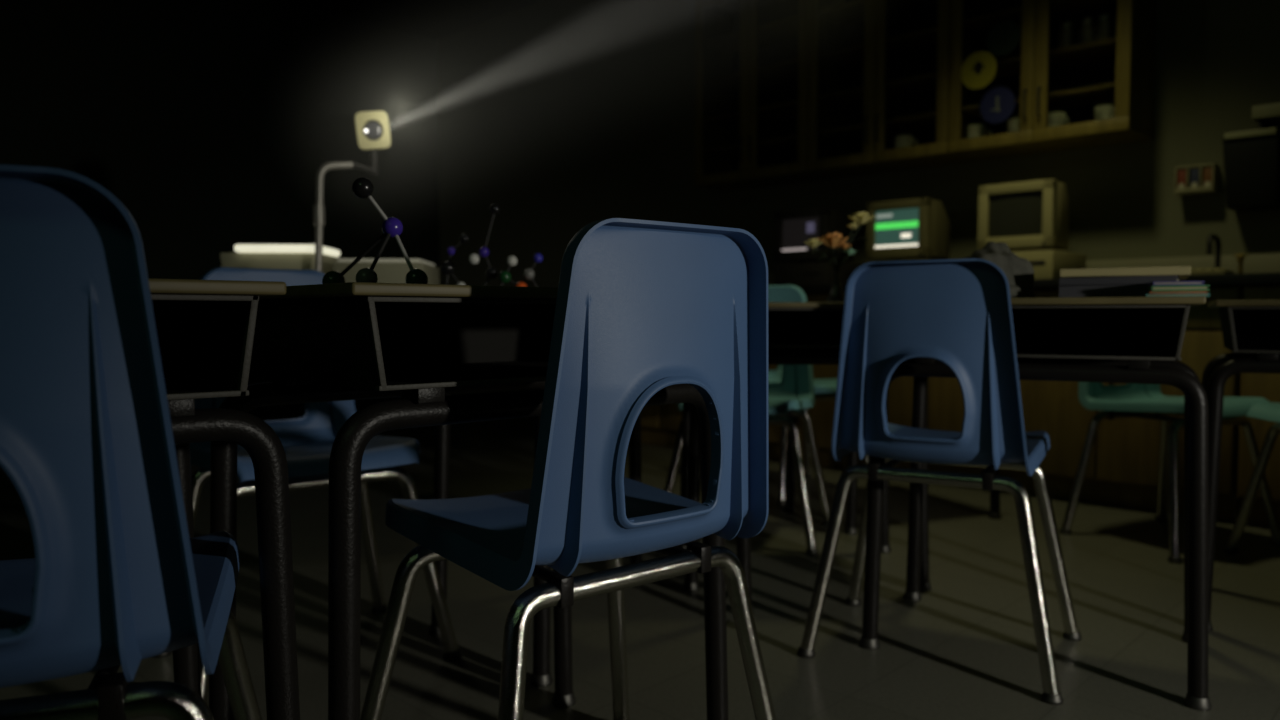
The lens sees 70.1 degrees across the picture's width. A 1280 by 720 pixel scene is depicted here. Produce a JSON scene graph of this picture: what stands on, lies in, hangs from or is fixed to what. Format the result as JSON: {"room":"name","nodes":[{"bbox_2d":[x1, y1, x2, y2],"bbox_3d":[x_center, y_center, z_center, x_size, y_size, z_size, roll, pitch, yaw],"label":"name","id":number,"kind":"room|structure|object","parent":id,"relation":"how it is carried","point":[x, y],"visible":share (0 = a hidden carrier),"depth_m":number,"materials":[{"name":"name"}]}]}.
{"room":"classroom","nodes":[
{"label":"classroom","id":0,"kind":"room"},
{"bbox_2d":[0,0,439,405],"bbox_3d":[-4.550,-0.991,4.675,0.100,3.000,8.400,3,4,44],"label":"wall","id":1,"kind":"structure","parent":0,"point":[213,123],"depth_m":6.30,"materials":[{"name":"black paint"}]},
{"bbox_2d":[247,399,365,418],"bbox_3d":[-4.753,0.471,4.455,0.012,0.100,7.500,3,4,44],"label":"baseboard","id":2,"kind":"structure","parent":1,"relation":"attached to","point":[272,411],"depth_m":6.67,"materials":[{"name":"black plastic"}]},
{"bbox_2d":[280,0,544,39],"bbox_3d":[0.160,-2.295,0.055,13.000,0.050,8.200,3,4,44],"label":"ceiling","id":3,"kind":"structure","parent":0,"point":[432,19],"depth_m":6.78,"materials":[{"name":"tile"}]},
{"bbox_2d":[0,411,1279,719],"bbox_3d":[0.160,0.751,0.202,13.000,0.050,8.200,3,4,44],"label":"floor","id":4,"kind":"structure","parent":0,"point":[966,650],"depth_m":2.20,"materials":[{"name":"tile"}]},
{"bbox_2d":[0,165,261,719],"bbox_3d":[-0.609,0.271,0.870,0.546,0.845,0.467,-1,3,-21],"label":"chair","id":5,"kind":"object","parent":4,"relation":"on","point":[116,576],"visible":1,"depth_m":0.72,"materials":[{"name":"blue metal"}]},
{"bbox_2d":[148,278,299,719],"bbox_3d":[-0.751,0.304,0.950,0.670,0.771,0.460,-2,4,-41],"label":"school desk","id":6,"kind":"object","parent":4,"relation":"on","point":[205,329],"visible":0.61,"depth_m":0.99,"materials":[{"name":"metal"}]},
{"bbox_2d":[153,267,461,702],"bbox_3d":[-0.729,0.219,1.958,0.546,0.845,0.467,-2,3,-37],"label":"chair","id":7,"kind":"object","parent":4,"relation":"on","point":[307,441],"visible":0.29,"depth_m":1.96,"materials":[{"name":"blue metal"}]},
{"bbox_2d":[209,282,728,719],"bbox_3d":[-0.238,0.284,1.360,0.670,0.771,0.460,-3,4,-43],"label":"school desk","id":8,"kind":"object","parent":4,"relation":"on","point":[420,344],"visible":0.65,"depth_m":1.18,"materials":[{"name":"black metal"}]},
{"bbox_2d":[322,177,427,283],"bbox_3d":[-0.384,-0.177,1.313,0.100,0.158,0.181,-2,3,-36],"label":"model","id":9,"kind":"object","parent":8,"relation":"on","point":[392,227],"visible":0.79,"depth_m":1.27},
{"bbox_2d":[360,218,775,719],"bbox_3d":[-0.095,0.251,1.279,0.546,0.845,0.467,-2,4,-40],"label":"chair","id":10,"kind":"object","parent":4,"relation":"on","point":[643,308],"visible":1,"depth_m":1.11,"materials":[{"name":"blue plastic"}]},
{"bbox_2d":[429,388,753,686],"bbox_3d":[-0.104,0.245,2.168,0.670,0.771,0.460,-3,4,-43],"label":"school desk","id":11,"kind":"object","parent":4,"relation":"on","point":[541,675],"visible":0.12,"depth_m":2.09,"materials":[{"name":"black metal"}]},
{"bbox_2d":[441,234,469,284],"bbox_3d":[-0.429,-0.216,2.122,0.070,0.154,0.032,0,3,0],"label":"model","id":12,"kind":"object","parent":11,"relation":"on","point":[447,267],"visible":0.68,"depth_m":2.11},
{"bbox_2d":[468,204,499,285],"bbox_3d":[-0.353,-0.245,2.071,0.073,0.217,0.028,0,3,0],"label":"model","id":13,"kind":"object","parent":11,"relation":"on","point":[491,272],"visible":0.79,"depth_m":2.06},
{"bbox_2d":[499,256,526,286],"bbox_3d":[-0.291,-0.184,2.043,0.078,0.098,0.028,0,3,0],"label":"model","id":14,"kind":"object","parent":11,"relation":"on","point":[504,276],"visible":0.6,"depth_m":2.03},
{"bbox_2d":[523,253,542,286],"bbox_3d":[-0.235,-0.187,2.043,0.052,0.104,0.026,0,3,0],"label":"model","id":15,"kind":"object","parent":11,"relation":"on","point":[528,273],"visible":0.66,"depth_m":2.04},
{"bbox_2d":[641,405,669,446],"bbox_3d":[-0.017,0.044,5.589,0.900,0.844,0.639,3,4,44],"label":"base cabinet","id":16,"kind":"object","parent":4,"relation":"on","point":[652,432],"visible":0.04,"depth_m":5.16,"materials":[{"name":"brown wood"}]},
{"bbox_2d":[661,365,804,464],"bbox_3d":[0.638,0.074,4.957,0.900,0.844,0.639,3,4,44],"label":"base cabinet","id":17,"kind":"object","parent":4,"relation":"on","point":[671,417],"visible":0.02,"depth_m":4.97,"materials":[{"name":"brown wood"}]},
{"bbox_2d":[664,285,829,554],"bbox_3d":[0.365,0.164,3.084,0.546,0.845,0.467,1,3,20],"label":"chair","id":18,"kind":"object","parent":4,"relation":"on","point":[795,392],"visible":0.35,"depth_m":3.15,"materials":[{"name":"teal plastic"}]},
{"bbox_2d":[678,302,931,590],"bbox_3d":[0.450,0.223,2.639,0.670,0.771,0.460,0,3,0],"label":"school desk","id":19,"kind":"object","parent":4,"relation":"on","point":[799,333],"visible":0.3,"depth_m":2.59,"materials":[{"name":"black metal"}]},
{"bbox_2d":[827,270,844,301],"bbox_3d":[0.536,-0.201,2.493,0.046,0.088,0.046,0,3,0],"label":"flower vase","id":20,"kind":"object","parent":19,"relation":"on","point":[835,295],"visible":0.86,"depth_m":2.48,"materials":[{"name":"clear glass"}]},
{"bbox_2d":[804,238,845,269],"bbox_3d":[0.500,-0.255,2.476,0.110,0.150,0.057,0,3,0],"label":"flower","id":21,"kind":"object","parent":20,"relation":"in","point":[812,243],"visible":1,"depth_m":2.47,"materials":[{"name":"yellow plant"}]},
{"bbox_2d":[818,232,847,269],"bbox_3d":[0.525,-0.265,2.490,0.083,0.167,0.082,0,3,0],"label":"flower","id":22,"kind":"object","parent":20,"relation":"in","point":[832,241],"visible":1,"depth_m":2.47,"materials":[{"name":"orange plant"}]},
{"bbox_2d":[826,243,855,268],"bbox_3d":[0.549,-0.251,2.496,0.084,0.139,0.036,1,3,26],"label":"flower","id":23,"kind":"object","parent":20,"relation":"in","point":[844,246],"visible":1,"depth_m":2.48,"materials":[{"name":"orange plant"}]},
{"bbox_2d":[834,249,856,269],"bbox_3d":[0.558,-0.241,2.476,0.062,0.120,0.068,-2,3,-33],"label":"flower","id":24,"kind":"object","parent":20,"relation":"in","point":[850,252],"visible":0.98,"depth_m":2.46,"materials":[{"name":"green plant"}]},
{"bbox_2d":[837,223,858,268],"bbox_3d":[0.563,-0.277,2.486,0.061,0.192,0.053,1,3,24],"label":"flower","id":25,"kind":"object","parent":20,"relation":"in","point":[852,226],"visible":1,"depth_m":2.48,"materials":[{"name":"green plant"}]},
{"bbox_2d":[830,211,873,266],"bbox_3d":[0.579,-0.295,2.509,0.124,0.226,0.069,0,3,0],"label":"flower","id":26,"kind":"object","parent":20,"relation":"in","point":[860,218],"visible":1,"depth_m":2.49,"materials":[{"name":"yellow plant"}]},
{"bbox_2d":[768,365,868,504],"bbox_3d":[0.660,0.127,3.850,0.546,0.845,0.467,-2,3,-32],"label":"chair","id":27,"kind":"object","parent":4,"relation":"on","point":[824,389],"visible":0.15,"depth_m":3.71,"materials":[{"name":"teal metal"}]},
{"bbox_2d":[799,293,984,473],"bbox_3d":[1.292,0.105,4.325,0.900,0.844,0.639,3,4,44],"label":"base cabinet","id":28,"kind":"object","parent":4,"relation":"on","point":[945,397],"visible":0.02,"depth_m":4.05,"materials":[{"name":"brown wood"}]},
{"bbox_2d":[784,382,1001,534],"bbox_3d":[0.930,0.187,3.373,0.670,0.771,0.460,-1,3,-22],"label":"school desk","id":29,"kind":"object","parent":4,"relation":"on","point":[851,507],"visible":0.16,"depth_m":3.31,"materials":[{"name":"black metal"}]},
{"bbox_2d":[797,258,1081,704],"bbox_3d":[0.666,0.216,2.007,0.546,0.845,0.467,2,3,29],"label":"chair","id":30,"kind":"object","parent":4,"relation":"on","point":[957,313],"visible":0.99,"depth_m":1.83,"materials":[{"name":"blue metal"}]},
{"bbox_2d":[859,296,1211,710],"bbox_3d":[0.880,0.252,2.030,0.670,0.771,0.460,2,3,30],"label":"school desk","id":31,"kind":"object","parent":4,"relation":"on","point":[1133,340],"visible":0.78,"depth_m":2.00,"materials":[{"name":"black metal"}]},
{"bbox_2d":[962,241,1034,297],"bbox_3d":[0.791,-0.199,2.053,0.184,0.133,0.175,0,3,0],"label":"hat","id":32,"kind":"object","parent":31,"relation":"on","point":[1019,272],"visible":0.3,"depth_m":1.99,"materials":[{"name":"grey fabric"}]},
{"bbox_2d":[1058,284,1148,297],"bbox_3d":[1.028,-0.144,1.955,0.215,0.026,0.280,2,3,30],"label":"binder","id":33,"kind":"object","parent":31,"relation":"on","point":[1080,290],"visible":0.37,"depth_m":1.85,"materials":[{"name":"plastic"}]},
{"bbox_2d":[1059,275,1180,285],"bbox_3d":[1.032,-0.166,1.956,0.212,0.017,0.275,2,3,32],"label":"binder","id":34,"kind":"object","parent":33,"relation":"on","point":[1111,280],"visible":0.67,"depth_m":1.84,"materials":[{"name":"plastic"}]},
{"bbox_2d":[1060,266,1190,278],"bbox_3d":[1.034,-0.183,1.948,0.232,0.017,0.260,2,3,29],"label":"book","id":35,"kind":"object","parent":34,"relation":"on","point":[1182,272],"visible":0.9,"depth_m":1.83,"materials":[{"name":"white paper"}]},
{"bbox_2d":[1146,293,1209,297],"bbox_3d":[1.057,-0.126,1.796,0.105,0.006,0.150,2,3,30],"label":"folder","id":36,"kind":"object","parent":31,"relation":"on","point":[1206,295],"visible":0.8,"depth_m":1.73,"materials":[{"name":"teal paper"}]},
{"bbox_2d":[1148,291,1207,293],"bbox_3d":[1.054,-0.131,1.796,0.095,0.004,0.150,1,3,27],"label":"folder","id":37,"kind":"object","parent":36,"relation":"on","point":[1156,292],"visible":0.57,"depth_m":1.74,"materials":[{"name":"red paper"}]},
{"bbox_2d":[1148,285,1209,291],"bbox_3d":[1.053,-0.139,1.795,0.095,0.011,0.150,1,3,24],"label":"folder","id":38,"kind":"object","parent":37,"relation":"on","point":[1155,288],"visible":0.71,"depth_m":1.73,"materials":[{"name":"green paper"}]},
{"bbox_2d":[1147,281,1204,285],"bbox_3d":[1.045,-0.149,1.795,0.085,0.007,0.150,1,3,21],"label":"folder","id":39,"kind":"object","parent":38,"relation":"on","point":[1157,282],"visible":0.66,"depth_m":1.73,"materials":[{"name":"purple paper"}]},
{"bbox_2d":[1000,285,1243,521],"bbox_3d":[1.946,0.135,3.693,0.900,0.844,0.639,3,4,44],"label":"base cabinet","id":40,"kind":"object","parent":4,"relation":"on","point":[1122,471],"visible":0.16,"depth_m":3.45,"materials":[{"name":"brown wood"}]},
{"bbox_2d":[1059,382,1279,563],"bbox_3d":[1.740,0.168,3.000,0.546,0.845,0.467,-1,3,-25],"label":"chair","id":41,"kind":"object","parent":4,"relation":"on","point":[1145,401],"visible":0.45,"depth_m":2.98,"materials":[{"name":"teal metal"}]},
{"bbox_2d":[1201,300,1279,631],"bbox_3d":[1.690,0.247,2.144,0.670,0.771,0.460,2,3,30],"label":"school desk","id":42,"kind":"object","parent":4,"relation":"on","point":[1250,328],"visible":0.67,"depth_m":2.12,"materials":[{"name":"black metal"}]},
{"bbox_2d":[1224,402,1279,552],"bbox_3d":[2.061,0.188,2.586,0.467,0.845,0.546,0,3,-2],"label":"chair","id":43,"kind":"object","parent":4,"relation":"on","point":[1269,411],"visible":1,"depth_m":2.78,"materials":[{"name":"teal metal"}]},
{"bbox_2d":[1237,284,1279,526],"bbox_3d":[2.601,0.166,3.062,0.900,0.844,0.639,3,4,44],"label":"base cabinet","id":44,"kind":"object","parent":4,"relation":"on","point":[1264,385],"visible":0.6,"depth_m":3.13,"materials":[{"name":"brown wood"}]},
{"bbox_2d":[539,253,1279,292],"bbox_3d":[1.589,-0.371,4.005,7.100,0.135,0.668,3,4,44],"label":"countertop","id":45,"kind":"structure","parent":44,"relation":"on","point":[1257,268],"depth_m":3.65,"materials":[{"name":"black plastic"}]},
{"bbox_2d":[1012,250,1086,278],"bbox_3d":[1.695,-0.398,3.951,0.321,0.122,0.401,3,4,44],"label":"case","id":46,"kind":"object","parent":45,"relation":"on","point":[1047,264],"visible":0.25,"depth_m":3.75,"materials":[{"name":"beige plastic"}]},
{"bbox_2d":[977,179,1068,251],"bbox_3d":[1.679,-0.602,3.926,0.311,0.285,0.365,3,4,44],"label":"computer monitor","id":47,"kind":"object","parent":46,"relation":"on","point":[1027,215],"visible":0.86,"depth_m":3.79,"materials":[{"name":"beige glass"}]},
{"bbox_2d":[1190,268,1233,274],"bbox_3d":[2.017,-0.328,3.483,0.400,0.028,0.150,3,4,44],"label":"sink","id":48,"kind":"object","parent":45,"relation":"on","point":[1207,270],"visible":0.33,"depth_m":3.33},
{"bbox_2d":[1206,234,1220,267],"bbox_3d":[2.229,-0.401,3.544,0.052,0.169,0.176,3,4,44],"label":"tap","id":49,"kind":"object","parent":45,"relation":"on","point":[1211,237],"visible":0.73,"depth_m":3.57,"materials":[{"name":"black metal"}]},
{"bbox_2d":[1234,254,1247,272],"bbox_3d":[2.239,-0.353,3.408,0.044,0.086,0.073,3,4,44],"label":"tap","id":50,"kind":"object","parent":45,"relation":"on","point":[1240,259],"visible":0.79,"depth_m":3.41,"materials":[{"name":"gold metal"}]},
{"bbox_3d":[0.937,-0.434,4.725,0.320,0.120,0.401,3,4,44],"label":"case","id":51,"kind":"object","parent":45,"relation":"on","visible":0},
{"bbox_2d":[774,207,853,262],"bbox_3d":[0.921,-0.626,4.701,0.310,0.265,0.365,3,4,44],"label":"computer monitor","id":52,"kind":"object","parent":51,"relation":"on","point":[792,228],"visible":0.83,"depth_m":4.58,"materials":[{"name":"black plastic"}]},
{"bbox_3d":[1.316,-0.410,4.359,0.318,0.108,0.401,3,4,44],"label":"case","id":53,"kind":"object","parent":45,"relation":"on","visible":0},
{"bbox_2d":[866,197,949,260],"bbox_3d":[1.300,-0.603,4.335,0.308,0.277,0.365,3,4,44],"label":"computer monitor","id":54,"kind":"object","parent":53,"relation":"on","point":[917,228],"visible":0.97,"depth_m":4.21,"materials":[{"name":"plastic"}]},
{"bbox_3d":[-1.051,0.206,3.154,1.600,0.755,0.720,0,3,-4],"label":"work table","id":55,"kind":"object","parent":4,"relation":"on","visible":0},
{"bbox_2d":[220,244,339,273],"bbox_3d":[-1.196,-0.272,3.050,0.321,0.209,0.260,0,3,-2],"label":"box","id":56,"kind":"object","parent":55,"relation":"on","point":[262,256],"visible":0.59,"depth_m":2.94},
{"bbox_2d":[234,244,339,256],"bbox_3d":[-1.169,-0.364,3.044,0.268,0.025,0.255,0,3,-2],"label":"diffuser","id":57,"kind":"object","parent":56,"relation":"attached to","point":[246,250],"depth_m":2.92,"materials":[{"name":"white plastic"}]},
{"bbox_2d":[313,111,439,283],"bbox_3d":[-0.862,-0.489,3.009,0.354,0.646,0.313,0,3,-3],"label":"projector","id":58,"kind":"object","parent":55,"relation":"on","point":[371,136],"visible":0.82,"depth_m":2.88,"materials":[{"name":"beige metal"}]},
{"bbox_2d":[438,0,1279,395],"bbox_3d":[3.044,-0.916,3.109,13.000,3.000,0.100,3,4,44],"label":"wall","id":59,"kind":"structure","parent":0,"point":[564,116],"depth_m":5.78,"materials":[{"name":"green paint"}]},
{"bbox_2d":[807,0,976,177],"bbox_3d":[1.234,-1.488,4.512,0.757,1.050,0.358,3,4,44],"label":"upper cabinet","id":60,"kind":"object","parent":59,"relation":"attached to","point":[879,70],"visible":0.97,"depth_m":4.41,"materials":[{"name":"brown wood"}]},
{"bbox_2d":[948,0,1156,160],"bbox_3d":[1.781,-1.463,3.984,0.757,1.050,0.358,3,4,44],"label":"upper cabinet","id":61,"kind":"object","parent":59,"relation":"attached to","point":[1080,74],"visible":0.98,"depth_m":3.84,"materials":[{"name":"brown wood"}]},
{"bbox_2d":[961,51,996,88],"bbox_3d":[1.504,-1.288,4.058,0.164,0.164,0.003,3,4,44],"label":"round sticker","id":62,"kind":"object","parent":61,"relation":"attached to","point":[979,69],"visible":1,"depth_m":4.06,"materials":[{"name":"yellow paper"}]},
{"bbox_2d":[980,87,1014,122],"bbox_3d":[1.568,-1.118,4.005,0.156,0.156,0.003,3,4,44],"label":"round sticker","id":63,"kind":"object","parent":61,"relation":"attached to","point":[998,103],"visible":1,"depth_m":4.00,"materials":[{"name":"blue paper"}]},
{"bbox_2d":[1174,163,1219,195],"bbox_3d":[2.272,-0.735,3.724,0.138,0.108,0.098,3,4,44],"label":"wall rack","id":64,"kind":"object","parent":59,"relation":"attached to","point":[1214,188],"visible":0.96,"depth_m":3.69,"materials":[{"name":"beige plastic"}]},
{"bbox_2d":[1177,169,1186,188],"bbox_3d":[2.231,-0.734,3.746,0.030,0.086,0.068,3,4,44],"label":"packet","id":65,"kind":"object","parent":64,"relation":"in","point":[1182,174],"visible":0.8,"depth_m":3.72,"materials":[{"name":"red paper"}]},
{"bbox_2d":[1190,168,1199,187],"bbox_3d":[2.264,-0.732,3.714,0.030,0.086,0.068,3,4,44],"label":"packet","id":66,"kind":"object","parent":64,"relation":"in","point":[1195,173],"visible":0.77,"depth_m":3.69,"materials":[{"name":"blue paper"}]},
{"bbox_2d":[1203,167,1211,185],"bbox_3d":[2.297,-0.731,3.682,0.030,0.086,0.068,3,4,44],"label":"packet","id":67,"kind":"object","parent":64,"relation":"in","point":[1207,181],"visible":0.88,"depth_m":3.66,"materials":[{"name":"red paper"}]},
{"bbox_2d":[1222,127,1279,211],"bbox_3d":[2.383,-0.732,3.543,0.184,0.285,0.207,3,4,44],"label":"dispenser","id":68,"kind":"object","parent":59,"relation":"attached to","point":[1251,157],"visible":1,"depth_m":3.49,"materials":[{"name":"black plastic"}]},
{"bbox_2d":[1252,103,1279,128],"bbox_3d":[2.483,-0.911,3.470,0.241,0.118,0.159,3,4,44],"label":"wall shelf","id":69,"kind":"object","parent":59,"relation":"attached to","point":[1264,115],"visible":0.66,"depth_m":3.48,"materials":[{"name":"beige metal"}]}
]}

